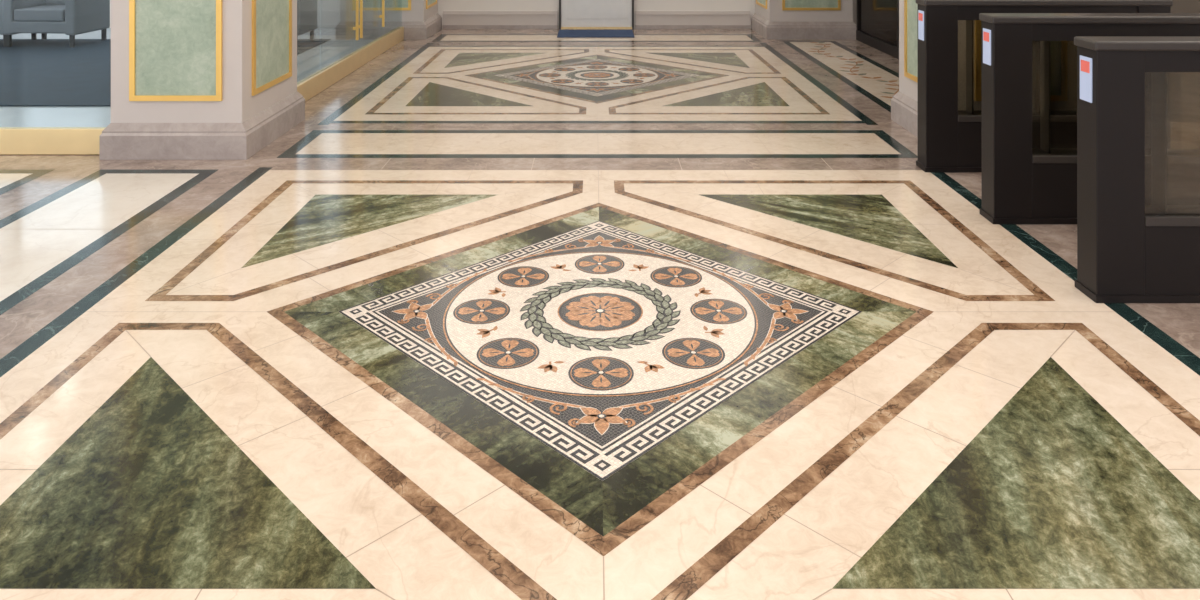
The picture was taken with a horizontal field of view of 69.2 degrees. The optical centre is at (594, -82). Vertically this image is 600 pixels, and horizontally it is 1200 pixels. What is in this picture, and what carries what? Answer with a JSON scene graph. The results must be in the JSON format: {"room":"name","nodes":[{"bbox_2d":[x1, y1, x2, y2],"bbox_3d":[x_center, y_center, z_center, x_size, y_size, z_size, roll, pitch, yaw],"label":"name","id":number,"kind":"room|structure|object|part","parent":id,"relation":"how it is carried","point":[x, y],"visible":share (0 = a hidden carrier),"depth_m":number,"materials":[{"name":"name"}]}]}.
{"room":"building lobby","nodes":[
{"label":"building lobby","id":0,"kind":"room"},
{"bbox_2d":[0,127,105,154],"bbox_3d":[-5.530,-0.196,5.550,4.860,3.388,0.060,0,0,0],"label":"baseboard","id":1,"kind":"structure","parent":0,"point":[13,140],"depth_m":5.52,"materials":[{"name":"gold metal"}]},
{"bbox_2d":[0,28,373,126],"bbox_3d":[-5.190,1.499,8.800,5.480,0.001,6.400,0,0,0],"label":"floor","id":2,"kind":"structure","parent":0,"point":[311,61],"depth_m":6.95,"materials":[{"name":"tile"}]},
{"bbox_2d":[0,39,330,105],"bbox_3d":[-5.580,1.494,8.865,4.600,0.011,3.830,0,0,0],"label":"carpet","id":3,"kind":"object","parent":2,"relation":"on","point":[37,72],"visible":0.5,"depth_m":8.48,"materials":[{"name":"blue carpet"}]},
{"bbox_2d":[0,0,36,46],"bbox_3d":[-7.282,1.087,10.420,0.880,0.800,0.720,0,0,-6],"label":"lounge armchair","id":4,"kind":"object","parent":3,"relation":"on","point":[33,35],"visible":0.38,"depth_m":10.10,"materials":[{"name":"grey fabric"}]},
{"bbox_2d":[3,0,109,46],"bbox_3d":[-6.429,1.087,10.420,0.880,0.800,0.720,0,0,3],"label":"lounge armchair","id":5,"kind":"object","parent":3,"relation":"on","point":[71,18],"visible":1,"depth_m":10.08,"materials":[{"name":"grey fabric"}]},
{"bbox_3d":[-6.431,1.187,10.380,0.720,0.280,0.640,0,0,3],"label":"seat","id":6,"kind":"part","parent":5,"relation":"part of","materials":[{"name":"grey fabric"}]},
{"bbox_2d":[297,0,316,47],"bbox_3d":[-3.830,1.087,10.320,0.880,0.800,0.720,0,0,0],"label":"lounge armchair","id":7,"kind":"object","parent":3,"relation":"on","point":[306,9],"visible":0.3,"depth_m":10.21,"materials":[{"name":"grey fabric"}]},
{"bbox_2d":[109,0,339,27],"bbox_3d":[-5.305,-0.200,12.025,5.750,3.400,0.150,0,0,0],"label":"wall","id":8,"kind":"structure","parent":0,"point":[328,11],"depth_m":11.95,"materials":[{"name":"paint"}]},
{"bbox_2d":[0,29,1199,358],"bbox_3d":[-0.980,1.550,4.050,14.000,0.100,16.100,0,0,0],"label":"floor","id":9,"kind":"structure","parent":0,"point":[1180,321],"depth_m":5.29,"materials":[{"name":"beige stone"}]},
{"bbox_2d":[99,0,304,159],"bbox_3d":[-2.627,-0.201,5.957,0.915,3.399,1.095,0,0,0],"label":"pillar","id":10,"kind":"structure","parent":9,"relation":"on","point":[238,126],"depth_m":5.46,"materials":[{"name":"stone"}]},
{"bbox_2d":[129,0,291,100],"bbox_3d":[-2.627,-0.130,5.957,0.857,2.540,1.037,0,0,0],"label":"panels","id":11,"kind":"object","parent":10,"relation":"attached to","point":[175,46],"visible":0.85,"depth_m":5.45,"materials":[{"name":"green stone"}]},
{"bbox_2d":[297,27,403,101],"bbox_3d":[-2.400,1.417,8.655,0.060,0.163,4.250,0,0,0],"label":"baseboard","id":12,"kind":"structure","parent":9,"relation":"on","point":[319,81],"depth_m":8.32,"materials":[{"name":"gold metal"}]},
{"bbox_3d":[-2.400,-0.133,8.655,0.012,2.935,4.250,0,0,0],"label":"pane","id":13,"kind":"object","parent":12,"relation":"on","visible":0},
{"bbox_2d":[353,0,384,39],"bbox_3d":[-2.373,0.400,9.145,0.055,1.600,1.090,0,0,0],"label":"door handle","id":14,"kind":"object","parent":13,"relation":"attached to","point":[382,16],"visible":1,"depth_m":8.75,"materials":[{"name":"gold metal"}]},
{"bbox_2d":[336,0,441,39],"bbox_3d":[-2.660,-0.201,11.345,1.130,3.399,1.080,0,0,0],"label":"shaft","id":15,"kind":"object","parent":9,"relation":"on","point":[419,23],"visible":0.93,"depth_m":10.85,"materials":[{"name":"stone"}]},
{"bbox_2d":[352,0,436,9],"bbox_3d":[-2.660,-0.130,11.345,1.072,2.540,1.022,0,0,0],"label":"panels","id":16,"kind":"object","parent":15,"relation":"attached to","point":[367,4],"visible":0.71,"depth_m":10.84,"materials":[{"name":"green stone"}]},
{"bbox_2d":[0,34,917,314],"bbox_3d":[-2.505,1.499,5.650,10.910,0.001,11.300,0,0,0],"label":"tiles","id":17,"kind":"object","parent":9,"relation":"on","point":[43,240],"visible":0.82,"depth_m":5.63,"materials":[{"name":"beige stone"}]},
{"bbox_2d":[557,30,633,37],"bbox_3d":[0.010,1.492,11.330,0.980,0.012,0.700,0,0,0],"label":"doormat","id":18,"kind":"object","parent":9,"relation":"on","point":[562,33],"visible":1,"depth_m":11.18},
{"bbox_2d":[317,43,877,124],"bbox_3d":[0.020,1.499,8.430,4.090,0.001,4.200,0,0,0],"label":"panel","id":19,"kind":"object","parent":9,"relation":"on","point":[434,84],"visible":1,"depth_m":7.55,"materials":[{"name":"beige stone"}]},
{"bbox_2d":[494,59,699,96],"bbox_3d":[0.020,1.497,8.330,1.414,0.004,1.414,0,0,45],"label":"medallion","id":20,"kind":"object","parent":19,"relation":"on","point":[594,77],"visible":1,"depth_m":8.26,"materials":[{"name":"beige stone"}]},
{"bbox_2d":[0,167,1199,599],"bbox_3d":[0.020,1.499,3.282,4.090,0.001,3.930,0,0,0],"label":"panel","id":21,"kind":"object","parent":9,"relation":"on","point":[206,422],"depth_m":2.55,"materials":[{"name":"beige stone"}]},
{"bbox_2d":[338,221,861,480],"bbox_3d":[0.020,1.497,3.317,1.414,0.004,1.414,0,0,45],"label":"medallion","id":22,"kind":"object","parent":21,"relation":"on","point":[601,342],"visible":1,"depth_m":3.15,"materials":[{"name":"beige stone"}]},
{"bbox_2d":[751,0,856,39],"bbox_3d":[2.700,-0.201,11.345,1.130,3.399,1.080,0,0,0],"label":"shaft","id":23,"kind":"object","parent":9,"relation":"on","point":[772,23],"visible":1,"depth_m":10.85,"materials":[{"name":"stone"}]},
{"bbox_2d":[756,0,840,9],"bbox_3d":[2.700,-0.130,11.345,1.072,2.540,1.022,0,0,0],"label":"panels","id":24,"kind":"object","parent":23,"relation":"attached to","point":[786,4],"visible":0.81,"depth_m":10.84,"materials":[{"name":"green stone"}]},
{"bbox_2d":[856,0,898,58],"bbox_3d":[3.270,-0.196,8.655,0.060,3.388,4.250,0,0,0],"label":"glass storefront","id":25,"kind":"object","parent":9,"relation":"on","point":[877,20],"visible":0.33,"depth_m":9.94,"materials":[{"name":"black glass"}]},
{"bbox_2d":[891,0,1076,136],"bbox_3d":[2.670,-0.201,5.957,0.910,3.399,1.095,0,0,0],"label":"shaft","id":26,"kind":"object","parent":9,"relation":"on","point":[904,104],"visible":0.13,"depth_m":5.46,"materials":[{"name":"stone"}]},
{"bbox_2d":[904,0,1066,100],"bbox_3d":[2.670,-0.130,5.957,0.852,2.540,1.037,0,0,0],"label":"panels","id":27,"kind":"object","parent":26,"relation":"attached to","point":[1058,48],"visible":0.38,"depth_m":5.45,"materials":[{"name":"green stone"}]},
{"bbox_2d":[916,0,1172,171],"bbox_3d":[2.685,0.988,5.360,1.470,1.020,0.450,0,0,0],"label":"turnstile","id":28,"kind":"object","parent":9,"relation":"on","point":[949,139],"visible":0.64,"depth_m":5.15,"materials":[{"name":"brown metal"}]},
{"bbox_3d":[2.685,1.183,5.215,1.070,0.035,0.148,0,0,0],"label":"sill","id":29,"kind":"part","parent":28,"relation":"part of","materials":[{"name":"brown metal"}]},
{"bbox_3d":[2.685,0.557,5.215,1.070,0.085,0.120,0,0,0],"label":"rail","id":30,"kind":"part","parent":28,"relation":"part of","materials":[{"name":"brown metal"}]},
{"bbox_2d":[979,13,1199,223],"bbox_3d":[2.685,0.988,4.485,1.470,1.020,0.450,0,0,0],"label":"turnstile","id":31,"kind":"object","parent":9,"relation":"on","point":[1022,184],"visible":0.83,"depth_m":4.27,"materials":[{"name":"brown metal"}]},
{"bbox_3d":[2.685,0.557,4.340,1.070,0.085,0.120,0,0,0],"label":"rail","id":32,"kind":"part","parent":31,"relation":"part of","materials":[{"name":"brown metal"}]},
{"bbox_3d":[2.685,1.183,4.340,1.070,0.035,0.148,0,0,0],"label":"sill","id":33,"kind":"part","parent":31,"relation":"part of","materials":[{"name":"brown metal"}]},
{"bbox_2d":[1074,36,1199,302],"bbox_3d":[2.685,0.988,3.610,1.470,1.020,0.450,0,0,0],"label":"turnstile","id":34,"kind":"object","parent":9,"relation":"on","point":[1129,250],"visible":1,"depth_m":3.40,"materials":[{"name":"brown metal"}]},
{"bbox_3d":[2.685,0.557,3.465,1.070,0.085,0.120,0,0,0],"label":"rail","id":35,"kind":"part","parent":34,"relation":"part of","materials":[{"name":"brown metal"}]},
{"bbox_3d":[2.685,1.183,3.465,1.070,0.035,0.148,0,0,0],"label":"sill","id":36,"kind":"part","parent":34,"relation":"part of","materials":[{"name":"brown metal"}]},
{"bbox_2d":[438,0,856,28],"bbox_3d":[1.795,-0.200,12.000,8.450,3.400,0.200,0,0,0],"label":"wall","id":37,"kind":"structure","parent":0,"point":[443,5],"depth_m":11.90,"materials":[{"name":"paint"}]},
{"bbox_2d":[443,11,557,28],"bbox_3d":[-1.295,1.234,11.877,1.570,0.529,0.044,0,0,0],"label":"baseboard","id":38,"kind":"structure","parent":37,"relation":"attached to","point":[451,19],"depth_m":11.87,"materials":[{"name":"stone"}]},
{"bbox_2d":[559,0,633,28],"bbox_3d":[0.020,0.359,11.857,1.020,2.278,0.075,0,0,0],"label":"door","id":39,"kind":"structure","parent":37,"relation":"in","point":[560,27],"depth_m":11.83,"materials":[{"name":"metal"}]},
{"bbox_2d":[561,0,631,26],"bbox_3d":[0.020,0.385,11.857,0.960,2.170,0.045,0,0,0],"label":"door leaf","id":40,"kind":"structure","parent":39,"relation":"attached to","point":[574,13],"depth_m":11.84,"materials":[{"name":"metal"}]},
{"bbox_2d":[635,11,749,28],"bbox_3d":[1.335,1.234,11.877,1.570,0.529,0.044,0,0,0],"label":"baseboard","id":41,"kind":"structure","parent":37,"relation":"attached to","point":[643,19],"depth_m":11.87,"materials":[{"name":"stone"}]},
{"bbox_2d":[1171,0,1199,121],"bbox_3d":[4.660,-0.195,9.135,2.680,3.390,5.430,0,0,0],"label":"wall","id":42,"kind":"structure","parent":0,"point":[1185,86],"depth_m":6.42,"materials":[{"name":"beige"}]}
]}

